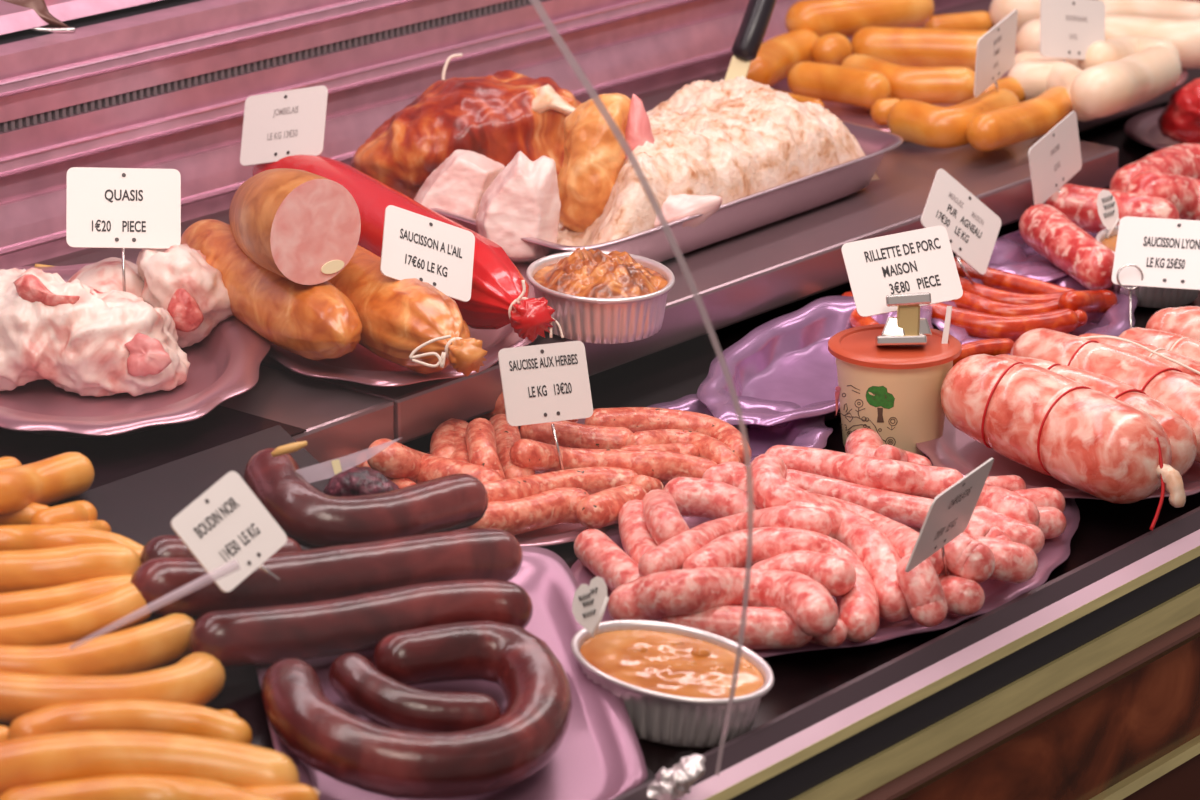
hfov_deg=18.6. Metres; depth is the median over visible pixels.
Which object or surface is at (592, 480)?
sausage
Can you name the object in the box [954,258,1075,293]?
merguez
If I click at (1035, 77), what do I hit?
white pudding
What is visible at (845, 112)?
platter
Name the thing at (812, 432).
tray
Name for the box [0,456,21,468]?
sausage
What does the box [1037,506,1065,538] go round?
chipolata
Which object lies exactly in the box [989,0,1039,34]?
white pudding
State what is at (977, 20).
sausage
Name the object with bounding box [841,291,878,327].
merguez
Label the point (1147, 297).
tin
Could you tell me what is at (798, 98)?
sausage
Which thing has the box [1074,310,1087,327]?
merguez
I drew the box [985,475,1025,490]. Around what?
chipolata
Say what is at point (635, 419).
sausage
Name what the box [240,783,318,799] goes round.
sausage
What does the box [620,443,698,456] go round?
sausage
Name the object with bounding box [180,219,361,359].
sausage
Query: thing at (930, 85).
sausage
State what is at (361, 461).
sausage
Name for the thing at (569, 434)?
sausage
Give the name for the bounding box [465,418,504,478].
sausage
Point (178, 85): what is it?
grille
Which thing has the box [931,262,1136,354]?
tray
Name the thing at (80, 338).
piece
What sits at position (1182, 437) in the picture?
saucisson
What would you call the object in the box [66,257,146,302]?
piece
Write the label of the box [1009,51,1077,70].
white pudding
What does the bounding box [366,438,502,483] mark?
sausage
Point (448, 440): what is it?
sausage
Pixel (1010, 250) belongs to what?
tray
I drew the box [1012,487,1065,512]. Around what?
chipolata
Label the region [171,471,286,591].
price card
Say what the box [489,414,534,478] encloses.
sausage
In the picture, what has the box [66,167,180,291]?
price card
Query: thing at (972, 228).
price card
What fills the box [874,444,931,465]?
chipolata
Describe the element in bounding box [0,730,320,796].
sausage
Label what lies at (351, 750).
black pudding
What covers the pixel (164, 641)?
sausage
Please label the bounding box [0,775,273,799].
sausage
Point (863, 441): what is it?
chipolata
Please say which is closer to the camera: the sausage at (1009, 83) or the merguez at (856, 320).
the merguez at (856, 320)
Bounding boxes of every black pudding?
[130,528,522,617]
[140,535,301,563]
[189,579,532,667]
[244,448,487,548]
[261,620,571,799]
[323,466,399,496]
[328,653,500,732]
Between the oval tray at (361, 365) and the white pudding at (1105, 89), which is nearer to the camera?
the oval tray at (361, 365)
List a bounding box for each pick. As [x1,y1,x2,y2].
[35,264,50,266]
[271,441,307,456]
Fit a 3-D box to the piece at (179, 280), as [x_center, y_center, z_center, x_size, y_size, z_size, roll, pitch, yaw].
[-0.296,-0.077,2.622,0.080,0.073,0.078,14,23,37]
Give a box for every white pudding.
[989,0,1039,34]
[1007,61,1094,121]
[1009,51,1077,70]
[1015,15,1199,68]
[1070,46,1181,117]
[1077,35,1180,69]
[1101,0,1199,18]
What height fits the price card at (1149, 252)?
0.076 m
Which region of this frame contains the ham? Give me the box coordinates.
[350,53,580,198]
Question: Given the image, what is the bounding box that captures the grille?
[0,0,545,131]
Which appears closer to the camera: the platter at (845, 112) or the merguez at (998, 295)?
the merguez at (998, 295)
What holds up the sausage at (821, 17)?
on the platter at (845, 112)
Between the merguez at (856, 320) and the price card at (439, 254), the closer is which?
the price card at (439, 254)
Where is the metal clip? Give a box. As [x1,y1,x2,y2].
[875,292,931,345]
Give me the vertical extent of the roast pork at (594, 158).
0.110 m
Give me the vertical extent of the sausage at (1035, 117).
0.036 m
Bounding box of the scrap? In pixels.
[647,753,704,799]
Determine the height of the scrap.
0.031 m
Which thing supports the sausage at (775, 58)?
on the platter at (845, 112)
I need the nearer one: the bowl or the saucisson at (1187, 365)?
the bowl
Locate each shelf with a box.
[26,74,1118,443]
[220,365,394,470]
[715,0,1199,132]
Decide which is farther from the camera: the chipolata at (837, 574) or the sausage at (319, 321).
the sausage at (319, 321)
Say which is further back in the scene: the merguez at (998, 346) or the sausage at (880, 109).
the sausage at (880, 109)
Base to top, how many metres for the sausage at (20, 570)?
0.036 m
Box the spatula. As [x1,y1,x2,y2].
[724,0,776,80]
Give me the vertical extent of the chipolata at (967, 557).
0.033 m
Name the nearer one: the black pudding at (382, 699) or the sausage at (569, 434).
the black pudding at (382, 699)
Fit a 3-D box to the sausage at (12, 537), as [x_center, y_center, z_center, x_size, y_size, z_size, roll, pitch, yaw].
[-0.339,0.092,2.206,0.137,0.040,0.032,-3,18,-8]
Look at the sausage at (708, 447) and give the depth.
2.56 m
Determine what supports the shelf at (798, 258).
attached to the display case
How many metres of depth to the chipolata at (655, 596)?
2.28 m
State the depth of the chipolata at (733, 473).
2.51 m
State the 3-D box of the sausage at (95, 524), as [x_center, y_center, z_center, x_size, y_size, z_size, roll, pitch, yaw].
[-0.315,0.081,2.231,0.018,0.023,0.051,11,21,30]
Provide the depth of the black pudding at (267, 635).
2.15 m
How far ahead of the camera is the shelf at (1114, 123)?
3.49 m
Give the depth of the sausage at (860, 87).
3.30 m
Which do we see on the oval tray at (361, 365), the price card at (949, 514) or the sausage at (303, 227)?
the sausage at (303, 227)
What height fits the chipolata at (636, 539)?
0.030 m
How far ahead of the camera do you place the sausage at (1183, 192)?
3.10 m
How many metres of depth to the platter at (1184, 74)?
3.41 m
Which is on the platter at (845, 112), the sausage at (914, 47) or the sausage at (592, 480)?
the sausage at (914, 47)
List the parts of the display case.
dark plate, panel, rail, moulding, panel, rail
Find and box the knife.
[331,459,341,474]
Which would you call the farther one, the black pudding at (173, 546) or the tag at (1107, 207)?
the tag at (1107, 207)
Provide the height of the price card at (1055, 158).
0.086 m
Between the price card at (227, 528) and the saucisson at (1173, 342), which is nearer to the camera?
the price card at (227, 528)
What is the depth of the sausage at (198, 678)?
2.06 m
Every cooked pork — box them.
[413,149,504,225]
[476,151,560,262]
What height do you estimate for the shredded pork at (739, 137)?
0.085 m
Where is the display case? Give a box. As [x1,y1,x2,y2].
[0,0,1199,799]
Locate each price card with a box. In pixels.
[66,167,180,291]
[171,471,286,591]
[240,86,327,165]
[380,205,474,301]
[498,341,592,469]
[841,225,962,316]
[905,458,993,575]
[921,169,1000,284]
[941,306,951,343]
[974,9,1017,96]
[1028,111,1081,204]
[1040,0,1104,61]
[1112,216,1199,327]
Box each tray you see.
[0,263,269,437]
[256,546,647,799]
[267,262,538,386]
[427,408,666,546]
[429,120,903,262]
[571,454,1079,657]
[647,394,832,461]
[697,296,933,428]
[916,416,1199,499]
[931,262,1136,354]
[989,168,1120,281]
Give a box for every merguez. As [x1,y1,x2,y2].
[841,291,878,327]
[931,303,1078,341]
[952,289,1058,315]
[952,338,1014,366]
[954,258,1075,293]
[959,276,1065,303]
[1058,290,1117,313]
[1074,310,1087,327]
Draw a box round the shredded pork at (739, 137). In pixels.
[557,76,879,245]
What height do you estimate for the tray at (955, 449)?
0.032 m
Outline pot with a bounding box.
[828,324,961,454]
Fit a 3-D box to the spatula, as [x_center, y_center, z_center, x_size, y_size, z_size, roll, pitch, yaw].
[0.128,-0.311,3.201,0.035,0.160,0.107,14,23,37]
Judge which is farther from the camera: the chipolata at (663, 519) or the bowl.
the chipolata at (663, 519)
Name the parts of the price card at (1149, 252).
plate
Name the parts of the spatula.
handle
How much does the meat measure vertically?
0.067 m
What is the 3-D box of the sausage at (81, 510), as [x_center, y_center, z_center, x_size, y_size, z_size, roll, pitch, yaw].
[-0.327,0.074,2.241,0.024,0.025,0.054,10,20,28]
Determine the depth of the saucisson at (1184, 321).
2.78 m
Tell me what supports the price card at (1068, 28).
on the white pudding at (1035, 77)
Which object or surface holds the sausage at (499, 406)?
on the tray at (564, 533)
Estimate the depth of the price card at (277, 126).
2.91 m
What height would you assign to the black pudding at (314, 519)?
0.056 m
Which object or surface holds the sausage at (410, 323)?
on the oval tray at (361, 365)
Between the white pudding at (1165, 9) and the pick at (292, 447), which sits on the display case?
the white pudding at (1165, 9)
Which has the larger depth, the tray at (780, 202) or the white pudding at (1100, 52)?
the white pudding at (1100, 52)
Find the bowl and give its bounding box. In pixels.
[571,620,773,747]
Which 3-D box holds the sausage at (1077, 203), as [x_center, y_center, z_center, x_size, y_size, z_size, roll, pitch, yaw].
[0.433,-0.158,3.093,0.117,0.042,0.046,9,20,26]
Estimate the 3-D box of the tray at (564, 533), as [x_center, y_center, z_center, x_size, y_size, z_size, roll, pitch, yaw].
[-0.037,0.056,2.529,0.163,0.025,0.263,14,23,37]
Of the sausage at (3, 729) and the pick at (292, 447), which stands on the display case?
the sausage at (3, 729)
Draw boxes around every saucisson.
[941,354,1185,530]
[996,354,1196,475]
[1010,328,1199,462]
[1079,333,1199,378]
[1118,327,1199,361]
[1145,306,1199,340]
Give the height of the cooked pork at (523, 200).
0.086 m
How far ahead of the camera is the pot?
2.61 m
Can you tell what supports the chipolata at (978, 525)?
on the tray at (1055, 551)
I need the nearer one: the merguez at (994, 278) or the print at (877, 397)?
the print at (877, 397)
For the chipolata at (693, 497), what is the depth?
2.47 m
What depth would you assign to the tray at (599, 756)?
2.15 m
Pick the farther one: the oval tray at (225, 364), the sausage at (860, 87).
the sausage at (860, 87)
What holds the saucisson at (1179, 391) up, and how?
on the tray at (955, 449)
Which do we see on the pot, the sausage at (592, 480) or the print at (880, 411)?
the print at (880, 411)
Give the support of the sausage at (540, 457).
on the tray at (564, 533)
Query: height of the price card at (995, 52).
0.092 m
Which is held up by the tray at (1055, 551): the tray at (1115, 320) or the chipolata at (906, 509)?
the chipolata at (906, 509)
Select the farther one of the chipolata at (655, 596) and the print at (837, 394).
the print at (837, 394)
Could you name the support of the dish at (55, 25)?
on the display case
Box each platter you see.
[771,37,1015,132]
[1002,53,1187,86]
[1124,107,1180,148]
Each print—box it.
[835,392,839,413]
[866,386,894,408]
[877,408,883,422]
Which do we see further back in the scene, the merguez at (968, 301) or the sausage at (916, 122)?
the sausage at (916, 122)
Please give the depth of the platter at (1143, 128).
3.42 m
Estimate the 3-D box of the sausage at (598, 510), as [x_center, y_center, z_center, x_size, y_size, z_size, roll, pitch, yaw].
[0.008,0.072,2.459,0.030,0.029,0.067,14,23,37]
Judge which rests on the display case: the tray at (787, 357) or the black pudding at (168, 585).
the tray at (787, 357)
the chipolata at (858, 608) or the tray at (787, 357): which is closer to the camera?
the chipolata at (858, 608)
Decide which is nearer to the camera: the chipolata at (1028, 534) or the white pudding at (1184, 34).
the chipolata at (1028, 534)
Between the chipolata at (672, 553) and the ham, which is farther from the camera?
the ham
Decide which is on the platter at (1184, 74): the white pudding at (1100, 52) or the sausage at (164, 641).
the white pudding at (1100, 52)
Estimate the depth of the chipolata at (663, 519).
2.38 m
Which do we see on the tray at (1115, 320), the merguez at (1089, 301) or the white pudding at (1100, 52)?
the merguez at (1089, 301)
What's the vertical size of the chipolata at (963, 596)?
0.027 m
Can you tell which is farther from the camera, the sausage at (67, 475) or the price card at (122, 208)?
the price card at (122, 208)
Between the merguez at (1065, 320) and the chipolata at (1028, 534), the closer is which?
the chipolata at (1028, 534)
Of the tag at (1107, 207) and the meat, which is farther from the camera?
the meat
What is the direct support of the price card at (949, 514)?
on the chipolata at (967, 557)
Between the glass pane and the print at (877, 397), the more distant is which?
the print at (877, 397)
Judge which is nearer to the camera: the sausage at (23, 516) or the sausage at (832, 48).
the sausage at (23, 516)
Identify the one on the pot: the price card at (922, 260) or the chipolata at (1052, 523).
the price card at (922, 260)
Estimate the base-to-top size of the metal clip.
0.040 m
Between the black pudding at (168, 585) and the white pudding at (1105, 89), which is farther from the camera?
the white pudding at (1105, 89)
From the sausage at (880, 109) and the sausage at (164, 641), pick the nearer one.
the sausage at (164, 641)
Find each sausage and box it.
[0,452,93,515]
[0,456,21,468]
[0,502,48,524]
[0,525,143,556]
[0,543,140,592]
[0,574,132,616]
[0,582,150,645]
[0,613,194,675]
[0,652,225,724]
[0,725,8,740]
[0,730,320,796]
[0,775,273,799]
[7,699,251,743]
[30,500,97,524]
[54,520,110,531]
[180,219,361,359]
[218,709,238,716]
[229,168,360,284]
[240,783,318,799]
[253,155,563,341]
[328,245,486,376]
[353,451,415,487]
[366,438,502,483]
[430,418,469,462]
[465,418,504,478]
[467,487,589,534]
[476,392,578,422]
[482,466,637,501]
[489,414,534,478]
[509,439,717,482]
[520,420,632,448]
[576,484,646,528]
[585,407,751,463]
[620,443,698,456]
[626,429,740,463]
[629,475,663,492]
[746,29,819,86]
[774,90,823,106]
[785,0,933,36]
[787,62,890,107]
[811,33,851,64]
[841,54,974,103]
[851,26,987,71]
[870,98,899,125]
[887,88,1019,147]
[922,11,993,30]
[966,86,1072,150]
[980,77,1025,102]
[1019,204,1114,289]
[1045,184,1179,233]
[1109,143,1199,190]
[1125,171,1199,220]
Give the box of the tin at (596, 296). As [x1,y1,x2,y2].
[526,248,674,343]
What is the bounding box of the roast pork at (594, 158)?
[557,93,654,231]
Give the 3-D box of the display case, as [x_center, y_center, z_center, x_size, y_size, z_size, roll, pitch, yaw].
[0.111,0.165,3.135,1.211,1.218,3.300,14,23,37]
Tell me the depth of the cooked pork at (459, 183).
2.86 m
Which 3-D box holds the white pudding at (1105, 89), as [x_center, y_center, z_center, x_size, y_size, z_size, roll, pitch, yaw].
[0.469,-0.285,3.263,0.053,0.060,0.212,8,20,23]
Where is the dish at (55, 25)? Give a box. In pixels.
[2,0,74,32]
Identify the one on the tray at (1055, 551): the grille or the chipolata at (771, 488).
the chipolata at (771, 488)
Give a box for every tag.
[572,576,608,637]
[1096,190,1119,238]
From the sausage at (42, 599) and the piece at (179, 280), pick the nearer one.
the sausage at (42, 599)
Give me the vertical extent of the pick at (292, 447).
0.010 m
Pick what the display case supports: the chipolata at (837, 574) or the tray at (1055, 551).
the tray at (1055, 551)
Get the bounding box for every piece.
[0,268,189,396]
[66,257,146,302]
[136,244,232,347]
[654,194,721,227]
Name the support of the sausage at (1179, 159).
on the tray at (1010, 250)
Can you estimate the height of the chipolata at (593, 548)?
0.031 m
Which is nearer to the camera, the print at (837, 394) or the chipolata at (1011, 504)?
the chipolata at (1011, 504)
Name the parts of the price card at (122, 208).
plate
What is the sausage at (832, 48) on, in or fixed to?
on the platter at (845, 112)
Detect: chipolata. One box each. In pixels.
[574,529,640,591]
[608,567,838,636]
[618,499,657,563]
[638,505,831,576]
[642,489,688,544]
[661,605,812,649]
[663,477,758,519]
[682,527,878,642]
[702,461,746,490]
[746,453,943,574]
[751,550,855,595]
[765,445,963,498]
[786,469,933,527]
[786,499,910,621]
[809,618,846,646]
[845,428,883,456]
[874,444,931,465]
[896,554,947,626]
[938,574,984,615]
[944,531,995,582]
[964,512,1012,541]
[973,506,1044,553]
[974,536,1037,582]
[976,483,1039,526]
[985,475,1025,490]
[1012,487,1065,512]
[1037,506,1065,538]
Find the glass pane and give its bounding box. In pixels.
[530,0,752,775]
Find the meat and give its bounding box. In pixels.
[1158,78,1199,143]
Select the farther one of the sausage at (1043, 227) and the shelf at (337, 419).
the sausage at (1043, 227)
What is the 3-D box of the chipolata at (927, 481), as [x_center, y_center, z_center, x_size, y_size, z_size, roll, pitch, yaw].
[0.180,0.050,2.527,0.146,0.032,0.043,8,20,24]
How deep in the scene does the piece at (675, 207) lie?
2.84 m
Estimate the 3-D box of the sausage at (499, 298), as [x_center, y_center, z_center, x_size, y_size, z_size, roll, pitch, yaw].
[-0.152,-0.121,2.753,0.064,0.064,0.489,-9,20,-26]
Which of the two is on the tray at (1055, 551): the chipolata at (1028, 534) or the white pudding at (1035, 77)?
the chipolata at (1028, 534)
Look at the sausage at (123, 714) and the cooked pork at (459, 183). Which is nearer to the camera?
the sausage at (123, 714)
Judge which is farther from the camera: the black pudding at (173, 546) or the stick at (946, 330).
the stick at (946, 330)
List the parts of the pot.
lid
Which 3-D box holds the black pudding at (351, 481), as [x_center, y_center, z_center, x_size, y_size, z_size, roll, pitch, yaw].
[-0.153,0.054,2.351,0.050,0.026,0.049,14,23,37]
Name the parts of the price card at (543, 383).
plate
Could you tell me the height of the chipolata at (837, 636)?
0.022 m
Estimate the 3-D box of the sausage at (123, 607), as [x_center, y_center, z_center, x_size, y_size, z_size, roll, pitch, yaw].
[-0.326,0.133,2.125,0.148,0.031,0.028,-11,21,-31]
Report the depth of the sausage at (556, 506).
2.43 m
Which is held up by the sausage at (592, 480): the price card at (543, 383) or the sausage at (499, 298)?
the price card at (543, 383)
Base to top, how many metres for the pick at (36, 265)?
0.010 m
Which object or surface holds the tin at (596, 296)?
on the display case
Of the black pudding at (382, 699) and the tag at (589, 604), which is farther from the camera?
the tag at (589, 604)
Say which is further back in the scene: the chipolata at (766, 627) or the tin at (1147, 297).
the tin at (1147, 297)
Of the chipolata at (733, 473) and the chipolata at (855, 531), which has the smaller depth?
the chipolata at (855, 531)
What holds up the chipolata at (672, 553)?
on the tray at (1055, 551)
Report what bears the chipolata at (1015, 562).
on the tray at (1055, 551)
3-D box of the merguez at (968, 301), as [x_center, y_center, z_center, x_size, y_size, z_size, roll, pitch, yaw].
[0.322,-0.074,2.912,0.106,0.023,0.040,4,18,11]
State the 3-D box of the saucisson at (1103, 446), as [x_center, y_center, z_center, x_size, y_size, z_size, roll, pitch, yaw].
[0.327,0.024,2.556,0.074,0.086,0.205,-16,24,-41]
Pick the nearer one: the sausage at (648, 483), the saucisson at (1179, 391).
the sausage at (648, 483)
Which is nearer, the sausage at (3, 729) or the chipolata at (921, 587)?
the sausage at (3, 729)
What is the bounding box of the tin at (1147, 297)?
[1095,225,1198,307]
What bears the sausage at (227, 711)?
on the display case

